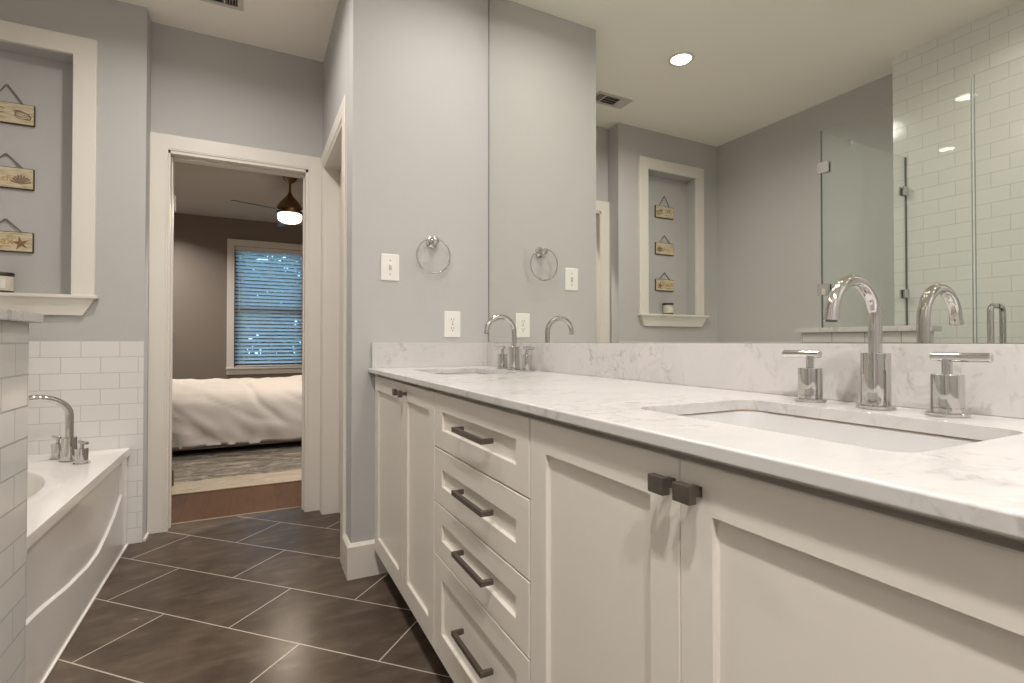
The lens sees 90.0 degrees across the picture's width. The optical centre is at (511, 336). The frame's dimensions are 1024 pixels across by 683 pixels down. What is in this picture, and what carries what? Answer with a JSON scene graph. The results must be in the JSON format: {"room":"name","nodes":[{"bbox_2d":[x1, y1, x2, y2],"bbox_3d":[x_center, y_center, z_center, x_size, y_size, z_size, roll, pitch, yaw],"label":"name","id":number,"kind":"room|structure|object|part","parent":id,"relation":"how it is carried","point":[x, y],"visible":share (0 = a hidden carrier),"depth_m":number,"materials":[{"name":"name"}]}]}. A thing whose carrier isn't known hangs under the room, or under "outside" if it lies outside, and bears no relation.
{"room":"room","nodes":[
{"label":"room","id":0,"kind":"room"},
{"bbox_2d":[0,321,28,682],"bbox_3d":[-1.492,0.493,0.847,0.885,1.063,0.533,0,-1,-27],"label":"wall","id":1,"kind":"structure","parent":0,"point":[14,336],"depth_m":1.21,"materials":[{"name":"tile"}]},
{"bbox_2d":[0,308,42,322],"bbox_3d":[-1.482,-0.051,0.859,0.906,0.024,0.574,0,-1,-27],"label":"cap","id":2,"kind":"object","parent":1,"relation":"on","point":[5,314],"visible":1,"depth_m":1.19,"materials":[{"name":"white stone"}]},
{"bbox_2d":[0,20,98,314],"bbox_3d":[-2.390,-0.784,2.394,0.753,1.361,0.149,0,-1,-27],"label":"trim","id":3,"kind":"structure","parent":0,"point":[84,51],"depth_m":2.49,"materials":[{"name":"beige paint"}]},
{"bbox_2d":[0,272,14,292],"bbox_3d":[-2.404,-0.252,2.412,0.090,0.098,0.090,0,-1,-27],"label":"candle jar","id":4,"kind":"object","parent":3,"relation":"on","point":[6,278],"visible":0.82,"depth_m":2.40,"materials":[{"name":"beige glass"}]},
{"bbox_3d":[-2.404,-0.292,2.412,0.090,0.018,0.090,0,-1,-27],"label":"lid","id":5,"kind":"part","parent":4,"relation":"part of","materials":[{"name":"grey metal"}]},
{"bbox_2d":[0,0,151,541],"bbox_3d":[-2.394,-0.326,2.429,1.093,2.737,0.126,0,-1,-27],"label":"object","id":6,"kind":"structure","parent":0,"point":[42,79],"depth_m":2.55,"materials":[{"name":"grey paint"}]},
{"bbox_2d":[0,218,33,252],"bbox_3d":[-2.422,-0.485,2.449,0.204,0.158,0.017,0,-1,-27],"label":"sign","id":7,"kind":"object","parent":6,"relation":"attached to","point":[10,241],"visible":1,"depth_m":2.46,"materials":[{"name":"brown wood"}]},
{"bbox_2d":[0,153,34,190],"bbox_3d":[-2.421,-0.795,2.452,0.204,0.168,0.018,0,-1,-27],"label":"sign","id":8,"kind":"object","parent":6,"relation":"attached to","point":[21,178],"visible":1,"depth_m":2.46,"materials":[{"name":"brown wood"}]},
{"bbox_2d":[0,84,35,126],"bbox_3d":[-2.421,-1.117,2.456,0.204,0.189,0.017,0,-1,-27],"label":"sign","id":9,"kind":"object","parent":6,"relation":"attached to","point":[10,113],"visible":1,"depth_m":2.47,"materials":[{"name":"brown wood"}]},
{"bbox_2d":[28,341,143,543],"bbox_3d":[-2.364,0.532,2.359,1.092,1.020,0.008,0,-1,-27],"label":"wall","id":10,"kind":"structure","parent":0,"point":[102,382],"depth_m":2.52,"materials":[{"name":"tile"}]},
{"bbox_2d":[118,0,338,224],"bbox_3d":[-1.942,-1.741,2.734,5.400,0.100,9.840,0,-1,-27],"label":"ceiling","id":11,"kind":"structure","parent":0,"point":[302,28],"depth_m":2.92,"materials":[{"name":"white paint"}]},
{"bbox_2d":[201,0,243,10],"bbox_3d":[-1.494,-1.690,2.524,0.300,0.006,0.150,0,-1,-27],"label":"ceiling vent","id":12,"kind":"object","parent":11,"relation":"in","point":[234,4],"visible":1,"depth_m":2.59,"materials":[{"name":"white metal"}]},
{"bbox_2d":[231,176,302,226],"bbox_3d":[-2.351,-1.419,5.465,1.106,0.480,1.006,0,-1,-27],"label":"ceiling fan","id":13,"kind":"object","parent":11,"relation":"hanging from","point":[289,210],"visible":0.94,"depth_m":5.27,"materials":[{"name":"brown metal"}]},
{"bbox_3d":[-2.490,-1.286,5.021,0.123,0.051,0.520,0,-1,28],"label":"blade","id":14,"kind":"part","parent":13,"relation":"part of","materials":[{"name":"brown wood"}]},
{"bbox_3d":[-2.512,-1.279,5.652,0.123,0.051,0.520,0,-1,-32],"label":"blade","id":15,"kind":"part","parent":13,"relation":"part of","materials":[{"name":"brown wood"}]},
{"bbox_3d":[-2.318,-1.385,5.344,0.262,0.228,0.262,0,-1,-27],"label":"motor","id":16,"kind":"part","parent":13,"relation":"part of","materials":[{"name":"brown metal"}]},
{"bbox_3d":[-2.318,-1.226,5.342,0.234,0.090,0.234,0,-1,-27],"label":"light globe","id":17,"kind":"part","parent":13,"relation":"part of","materials":[{"name":"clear glass"}]},
{"bbox_2d":[171,506,300,524],"bbox_3d":[-1.594,1.052,3.002,0.676,0.014,0.018,0,-1,-27],"label":"threshold","id":18,"kind":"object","parent":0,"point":[298,506],"depth_m":2.99,"materials":[{"name":"brown wood"}]},
{"bbox_2d":[151,22,322,157],"bbox_3d":[-1.770,-0.321,2.887,2.860,2.737,0.116,0,-1,-27],"label":"wall","id":19,"kind":"structure","parent":0,"point":[204,87],"depth_m":2.92,"materials":[{"name":"grey paint"}]},
{"bbox_2d":[147,132,320,533],"bbox_3d":[-1.579,0.021,2.987,0.705,2.055,0.150,0,-1,-27],"label":"door frame","id":20,"kind":"structure","parent":19,"relation":"in","point":[176,156],"depth_m":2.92,"materials":[{"name":"beige paint"}]},
{"bbox_2d":[172,213,302,379],"bbox_3d":[-4.146,-0.274,7.049,5.400,2.737,0.120,0,-1,-27],"label":"wall","id":21,"kind":"structure","parent":0,"point":[199,242],"depth_m":6.97,"materials":[{"name":"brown paint"}]},
{"bbox_2d":[226,238,302,374],"bbox_3d":[-3.473,-0.409,7.365,1.115,1.885,0.160,0,-1,-27],"label":"window","id":22,"kind":"structure","parent":21,"relation":"in","point":[231,243],"depth_m":7.17,"materials":[{"name":"beige paint"}]},
{"bbox_2d":[235,246,302,366],"bbox_3d":[-3.471,-0.416,7.361,0.903,1.687,0.061,0,-1,-27],"label":"window blind","id":23,"kind":"object","parent":22,"relation":"attached to","point":[241,250],"visible":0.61,"depth_m":7.35,"materials":[{"name":"beige paint"}]},
{"bbox_3d":[-3.473,0.418,7.355,0.899,0.018,0.044,0,-1,-27],"label":"rail","id":24,"kind":"part","parent":23,"relation":"part of","materials":[{"name":"beige paint"}]},
{"bbox_2d":[44,481,453,682],"bbox_3d":[-1.942,1.076,2.702,5.400,0.060,9.840,0,-1,-27],"label":"floor","id":25,"kind":"structure","parent":0,"point":[266,597],"depth_m":1.93,"materials":[{"name":"tile"}]},
{"bbox_2d":[25,448,129,682],"bbox_3d":[-2.048,0.792,1.687,1.029,0.488,1.469,0,-1,-27],"label":"bathtub","id":26,"kind":"object","parent":25,"relation":"on","point":[77,514],"visible":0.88,"depth_m":1.82,"materials":[{"name":"white plastic"}]},
{"bbox_2d":[28,395,90,464],"bbox_3d":[-2.028,0.403,2.260,0.313,0.305,0.275,0,-1,-27],"label":"tub faucet","id":27,"kind":"object","parent":26,"relation":"on","point":[67,450],"visible":0.9,"depth_m":2.25,"materials":[{"name":"silver metal"}]},
{"bbox_3d":[-2.039,0.350,2.192,0.030,0.200,0.254,0,-1,38],"label":"spout","id":28,"kind":"part","parent":27,"relation":"part of","materials":[{"name":"silver metal"}]},
{"bbox_3d":[-2.074,0.522,2.339,0.062,0.068,0.062,0,-1,-27],"label":"handle","id":29,"kind":"part","parent":27,"relation":"part of","materials":[{"name":"silver metal"}]},
{"bbox_3d":[-2.086,0.473,2.346,0.072,0.034,0.015,0,-1,30],"label":"lever","id":30,"kind":"part","parent":27,"relation":"part of","materials":[{"name":"silver metal"}]},
{"bbox_3d":[-1.970,0.502,2.279,0.070,0.107,0.070,0,-1,-27],"label":"spout","id":31,"kind":"part","parent":27,"relation":"part of","materials":[{"name":"silver metal"}]},
{"bbox_3d":[-1.876,0.521,2.232,0.062,0.068,0.062,0,-1,-27],"label":"handle","id":32,"kind":"part","parent":27,"relation":"part of","materials":[{"name":"silver metal"}]},
{"bbox_3d":[-1.864,0.471,2.226,0.072,0.034,0.015,0,-1,30],"label":"lever","id":33,"kind":"part","parent":27,"relation":"part of","materials":[{"name":"silver metal"}]},
{"bbox_2d":[172,441,301,495],"bbox_3d":[-2.887,1.069,5.055,4.050,0.009,3.550,0,-1,-27],"label":"area rug","id":34,"kind":"object","parent":25,"relation":"on","point":[211,469],"visible":0.06,"depth_m":4.12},
{"bbox_2d":[172,375,301,451],"bbox_3d":[-3.311,0.495,5.189,2.894,1.142,1.778,0,-1,-27],"label":"bed","id":35,"kind":"object","parent":34,"relation":"on","point":[215,412],"visible":0.47,"depth_m":4.68,"materials":[{"name":"beige fabric"}]},
{"bbox_3d":[-3.272,0.982,5.216,2.730,0.065,1.615,0,-1,-27],"label":"frame","id":36,"kind":"part","parent":35,"relation":"part of","materials":[{"name":"beige fabric"}]},
{"bbox_2d":[375,374,441,647],"bbox_3d":[-0.182,0.597,1.984,0.589,0.882,0.857,0,-1,-27],"label":"vanity cabinet","id":37,"kind":"object","parent":25,"relation":"on","point":[405,500],"visible":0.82,"depth_m":1.74,"materials":[{"name":"beige paint"}]},
{"bbox_3d":[-0.474,0.539,1.994,0.020,0.742,0.449,0,-1,-27],"label":"door","id":38,"kind":"part","parent":37,"relation":"part of","materials":[{"name":"beige paint"}]},
{"bbox_3d":[-0.409,0.197,1.815,0.028,0.022,0.027,0,-1,-27],"label":"knob","id":39,"kind":"part","parent":37,"relation":"part of","materials":[{"name":"grey metal"}]},
{"bbox_3d":[-0.376,0.196,1.750,0.028,0.022,0.027,0,-1,-27],"label":"knob","id":40,"kind":"part","parent":37,"relation":"part of","materials":[{"name":"grey metal"}]},
{"bbox_3d":[-0.294,0.535,1.640,0.020,0.742,0.341,0,-1,-27],"label":"door","id":41,"kind":"part","parent":37,"relation":"part of","materials":[{"name":"beige paint"}]},
{"bbox_2d":[434,391,539,682],"bbox_3d":[0.140,0.590,1.347,0.592,0.882,0.568,0,-1,-27],"label":"base cabinet","id":42,"kind":"object","parent":25,"relation":"on","point":[482,599],"visible":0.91,"depth_m":1.17,"materials":[{"name":"beige paint"}]},
{"bbox_3d":[-0.096,0.733,1.190,0.031,0.012,0.183,0,-1,-27],"label":"drawer pull","id":43,"kind":"part","parent":42,"relation":"part of","materials":[{"name":"grey metal"}]},
{"bbox_3d":[-0.096,0.538,1.192,0.031,0.012,0.183,0,-1,-27],"label":"drawer pull","id":44,"kind":"part","parent":42,"relation":"part of","materials":[{"name":"grey metal"}]},
{"bbox_3d":[-0.096,0.387,1.194,0.031,0.012,0.183,0,-1,-27],"label":"drawer pull","id":45,"kind":"part","parent":42,"relation":"part of","materials":[{"name":"grey metal"}]},
{"bbox_3d":[-0.096,0.230,1.196,0.031,0.012,0.183,0,-1,-27],"label":"drawer pull","id":46,"kind":"part","parent":42,"relation":"part of","materials":[{"name":"grey metal"}]},
{"bbox_3d":[-0.087,0.761,1.229,0.020,0.280,0.566,0,-1,-27],"label":"drawer","id":47,"kind":"part","parent":42,"relation":"part of","materials":[{"name":"beige paint"}]},
{"bbox_3d":[-0.087,0.545,1.232,0.020,0.146,0.566,0,-1,-27],"label":"drawer","id":48,"kind":"part","parent":42,"relation":"part of","materials":[{"name":"beige paint"}]},
{"bbox_3d":[-0.087,0.392,1.234,0.020,0.154,0.566,0,-1,-27],"label":"drawer","id":49,"kind":"part","parent":42,"relation":"part of","materials":[{"name":"beige paint"}]},
{"bbox_3d":[-0.087,0.236,1.235,0.020,0.154,0.566,0,-1,-27],"label":"drawer","id":50,"kind":"part","parent":42,"relation":"part of","materials":[{"name":"beige paint"}]},
{"bbox_2d":[530,417,1023,682],"bbox_3d":[0.466,0.582,0.711,0.589,0.882,0.857,0,-1,-27],"label":"vanity cabinet","id":51,"kind":"object","parent":25,"relation":"on","point":[650,563],"visible":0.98,"depth_m":0.56,"materials":[{"name":"beige paint"}]},
{"bbox_3d":[0.130,0.525,0.806,0.020,0.742,0.382,0,-1,-27],"label":"door","id":52,"kind":"part","parent":51,"relation":"part of","materials":[{"name":"beige paint"}]},
{"bbox_3d":[0.189,0.184,0.640,0.028,0.022,0.027,0,-1,-27],"label":"knob","id":53,"kind":"part","parent":51,"relation":"part of","materials":[{"name":"grey metal"}]},
{"bbox_3d":[0.208,0.183,0.603,0.028,0.022,0.027,0,-1,-27],"label":"knob","id":54,"kind":"part","parent":51,"relation":"part of","materials":[{"name":"grey metal"}]},
{"bbox_2d":[368,343,1023,540],"bbox_3d":[0.147,0.083,1.353,0.578,0.130,2.290,0,-1,-27],"label":"countertop","id":55,"kind":"structure","parent":51,"relation":"on","point":[638,392],"depth_m":0.87,"materials":[{"name":"white stone"}]},
{"bbox_2d":[437,373,483,374],"bbox_3d":[-0.193,0.305,1.997,0.350,0.300,0.476,0,-1,-27],"label":"sink","id":56,"kind":"object","parent":55,"relation":"in","point":[437,373],"visible":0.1,"depth_m":2.21,"materials":[{"name":"grey ceramic"}]},
{"bbox_2d":[484,314,534,371],"bbox_3d":[-0.042,0.024,2.074,0.166,0.226,0.326,0,-1,-27],"label":"faucet","id":57,"kind":"object","parent":55,"relation":"on","point":[514,351],"visible":1,"depth_m":2.07,"materials":[{"name":"silver metal"}]},
{"bbox_3d":[-0.047,-0.023,2.061,0.145,0.132,0.023,0,-1,-27],"label":"spout","id":58,"kind":"part","parent":57,"relation":"part of","materials":[{"name":"silver metal"}]},
{"bbox_3d":[-0.049,0.058,2.211,0.014,0.035,0.074,0,-1,-27],"label":"lever","id":59,"kind":"part","parent":57,"relation":"part of","materials":[{"name":"silver metal"}]},
{"bbox_3d":[-0.042,0.106,2.195,0.055,0.064,0.055,0,-1,-27],"label":"handle","id":60,"kind":"part","parent":57,"relation":"part of","materials":[{"name":"silver metal"}]},
{"bbox_3d":[0.009,0.089,2.088,0.058,0.095,0.058,0,-1,-27],"label":"spout","id":61,"kind":"part","parent":57,"relation":"part of","materials":[{"name":"silver metal"}]},
{"bbox_3d":[0.057,0.104,2.001,0.055,0.064,0.055,0,-1,-27],"label":"handle","id":62,"kind":"part","parent":57,"relation":"part of","materials":[{"name":"silver metal"}]},
{"bbox_3d":[0.065,0.056,1.986,0.014,0.035,0.074,0,-1,-27],"label":"lever","id":63,"kind":"part","parent":57,"relation":"part of","materials":[{"name":"silver metal"}]},
{"bbox_2d":[678,410,982,452],"bbox_3d":[0.434,0.291,0.765,0.350,0.300,0.476,0,-1,-27],"label":"sink","id":64,"kind":"object","parent":55,"relation":"in","point":[861,435],"visible":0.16,"depth_m":0.86,"materials":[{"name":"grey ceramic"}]},
{"bbox_2d":[782,275,993,417],"bbox_3d":[0.574,0.010,0.864,0.166,0.226,0.326,0,-1,-27],"label":"faucet","id":65,"kind":"object","parent":55,"relation":"on","point":[947,389],"visible":1,"depth_m":0.86,"materials":[{"name":"silver metal"}]},
{"bbox_3d":[0.566,0.044,1.001,0.014,0.035,0.074,0,-1,-27],"label":"lever","id":66,"kind":"part","parent":65,"relation":"part of","materials":[{"name":"silver metal"}]},
{"bbox_3d":[0.574,0.092,0.986,0.055,0.064,0.055,0,-1,-27],"label":"handle","id":67,"kind":"part","parent":65,"relation":"part of","materials":[{"name":"silver metal"}]},
{"bbox_3d":[0.569,-0.037,0.852,0.145,0.132,0.023,0,-1,-27],"label":"spout","id":68,"kind":"part","parent":65,"relation":"part of","materials":[{"name":"silver metal"}]},
{"bbox_3d":[0.624,0.076,0.879,0.058,0.095,0.058,0,-1,-27],"label":"spout","id":69,"kind":"part","parent":65,"relation":"part of","materials":[{"name":"silver metal"}]},
{"bbox_3d":[0.673,0.090,0.791,0.055,0.064,0.055,0,-1,-27],"label":"handle","id":70,"kind":"part","parent":65,"relation":"part of","materials":[{"name":"silver metal"}]},
{"bbox_3d":[0.680,0.042,0.777,0.014,0.035,0.074,0,-1,-27],"label":"lever","id":71,"kind":"part","parent":65,"relation":"part of","materials":[{"name":"silver metal"}]},
{"bbox_3d":[0.305,0.521,0.462,0.020,0.742,0.388,0,-1,-27],"label":"door","id":72,"kind":"part","parent":51,"relation":"part of","materials":[{"name":"beige paint"}]},
{"bbox_2d":[323,0,348,534],"bbox_3d":[-0.901,-0.322,2.751,0.115,2.737,0.914,0,-1,-27],"label":"wall","id":73,"kind":"structure","parent":0,"point":[335,63],"depth_m":2.62,"materials":[{"name":"grey paint"}]},
{"bbox_2d":[322,122,341,514],"bbox_3d":[-0.903,0.015,2.747,0.128,2.062,0.715,0,-1,-27],"label":"door","id":74,"kind":"structure","parent":73,"relation":"in","point":[332,182],"depth_m":3.04,"materials":[{"name":"beige paint"}]},
{"bbox_3d":[-0.866,0.020,2.765,0.041,2.033,0.677,0,-1,-27],"label":"panel","id":75,"kind":"part","parent":74,"relation":"part of","materials":[{"name":"beige paint"}]},
{"bbox_2d":[320,94,346,563],"bbox_3d":[-0.958,-0.027,2.718,0.013,2.146,0.881,0,-1,-27],"label":"trim","id":76,"kind":"structure","parent":73,"relation":"attached to","point":[341,116],"depth_m":2.35,"materials":[{"name":"beige paint"}]},
{"bbox_2d":[347,0,488,542],"bbox_3d":[-0.428,-0.326,2.415,0.655,2.737,0.114,0,-1,-27],"label":"wall","id":77,"kind":"structure","parent":0,"point":[418,70],"depth_m":2.34,"materials":[{"name":"grey paint"}]},
{"bbox_2d":[342,533,387,580],"bbox_3d":[-0.630,0.966,2.296,0.231,0.150,0.144,0,-1,-27],"label":"baseboard","id":78,"kind":"structure","parent":77,"relation":"attached to","point":[359,559],"depth_m":2.21,"materials":[{"name":"beige paint"}]},
{"bbox_2d":[381,253,398,280],"bbox_3d":[-0.542,-0.309,2.282,0.081,0.119,0.019,0,-1,-27],"label":"light switch","id":79,"kind":"object","parent":77,"relation":"attached to","point":[389,262],"visible":1,"depth_m":2.28,"materials":[{"name":"white plastic"}]},
{"bbox_2d":[416,236,450,273],"bbox_3d":[-0.363,-0.375,2.351,0.166,0.179,0.059,0,-1,-27],"label":"towel ring","id":80,"kind":"object","parent":77,"relation":"attached to","point":[432,241],"visible":1,"depth_m":2.34,"materials":[{"name":"silver metal"}]},
{"bbox_2d":[444,311,459,336],"bbox_3d":[-0.281,-0.057,2.418,0.081,0.123,0.008,0,-1,-27],"label":"wall outlet","id":81,"kind":"object","parent":77,"relation":"attached to","point":[451,318],"visible":1,"depth_m":2.41,"materials":[{"name":"white plastic"}]},
{"bbox_2d":[449,317,455,322],"bbox_3d":[-0.280,-0.078,2.416,0.033,0.029,0.002,0,-1,-27],"label":"socket","id":82,"kind":"object","parent":81,"relation":"attached to","point":[451,319],"depth_m":2.41,"materials":[{"name":"white plastic"}]},
{"bbox_2d":[449,326,455,331],"bbox_3d":[-0.280,-0.037,2.415,0.033,0.029,0.002,0,-1,-27],"label":"socket","id":83,"kind":"object","parent":81,"relation":"attached to","point":[451,328],"depth_m":2.41,"materials":[{"name":"white plastic"}]},
{"bbox_2d":[849,343,901,343],"bbox_3d":[0.803,-0.344,0.850,0.120,2.737,4.020,0,-1,-27],"label":"wall","id":84,"kind":"structure","parent":0,"point":[849,343],"depth_m":0.96,"materials":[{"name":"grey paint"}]},
{"bbox_2d":[487,343,1023,418],"bbox_3d":[0.402,0.075,1.472,0.016,0.111,2.270,0,-1,-27],"label":"backsplash","id":85,"kind":"structure","parent":84,"relation":"attached to","point":[996,388],"depth_m":1.10,"materials":[{"name":"white stone"}]},
{"bbox_2d":[489,0,1023,343],"bbox_3d":[0.410,-0.841,1.488,0.006,1.720,2.304,0,-1,-27],"label":"wall mirror","id":86,"kind":"object","parent":84,"relation":"attached to","point":[661,171],"visible":0.96,"depth_m":1.18,"materials":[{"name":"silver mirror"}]},
{"label":"outside","id":87,"kind":"structure","parent":0,"visible":0},
{"bbox_3d":[-6.407,1.595,13.676,13.000,0.150,13.780,0,-1,-27],"label":"garden","id":88,"kind":"object","parent":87,"visible":0},
{"bbox_2d":[238,338,249,360],"bbox_3d":[-6.248,0.601,10.289,1.914,1.791,1.955,0,-1,-27],"label":"shrub","id":89,"kind":"object","parent":88,"relation":"on","point":[239,338],"visible":0.02,"depth_m":10.42,"materials":[{"name":"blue plant"}]},
{"bbox_2d":[238,251,300,360],"bbox_3d":[-6.844,-0.803,14.434,4.867,4.688,4.864,0,-1,-27],"label":"tree","id":90,"kind":"object","parent":88,"relation":"on","point":[245,251],"visible":0.19,"depth_m":13.46,"materials":[{"name":"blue plant"}]},
{"bbox_2d":[246,335,300,360],"bbox_3d":[-3.926,0.782,9.093,1.748,1.607,1.700,0,-1,-27],"label":"shrub","id":91,"kind":"object","parent":88,"relation":"on","point":[290,335],"visible":0.04,"depth_m":8.85,"materials":[{"name":"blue plant"}]}
]}

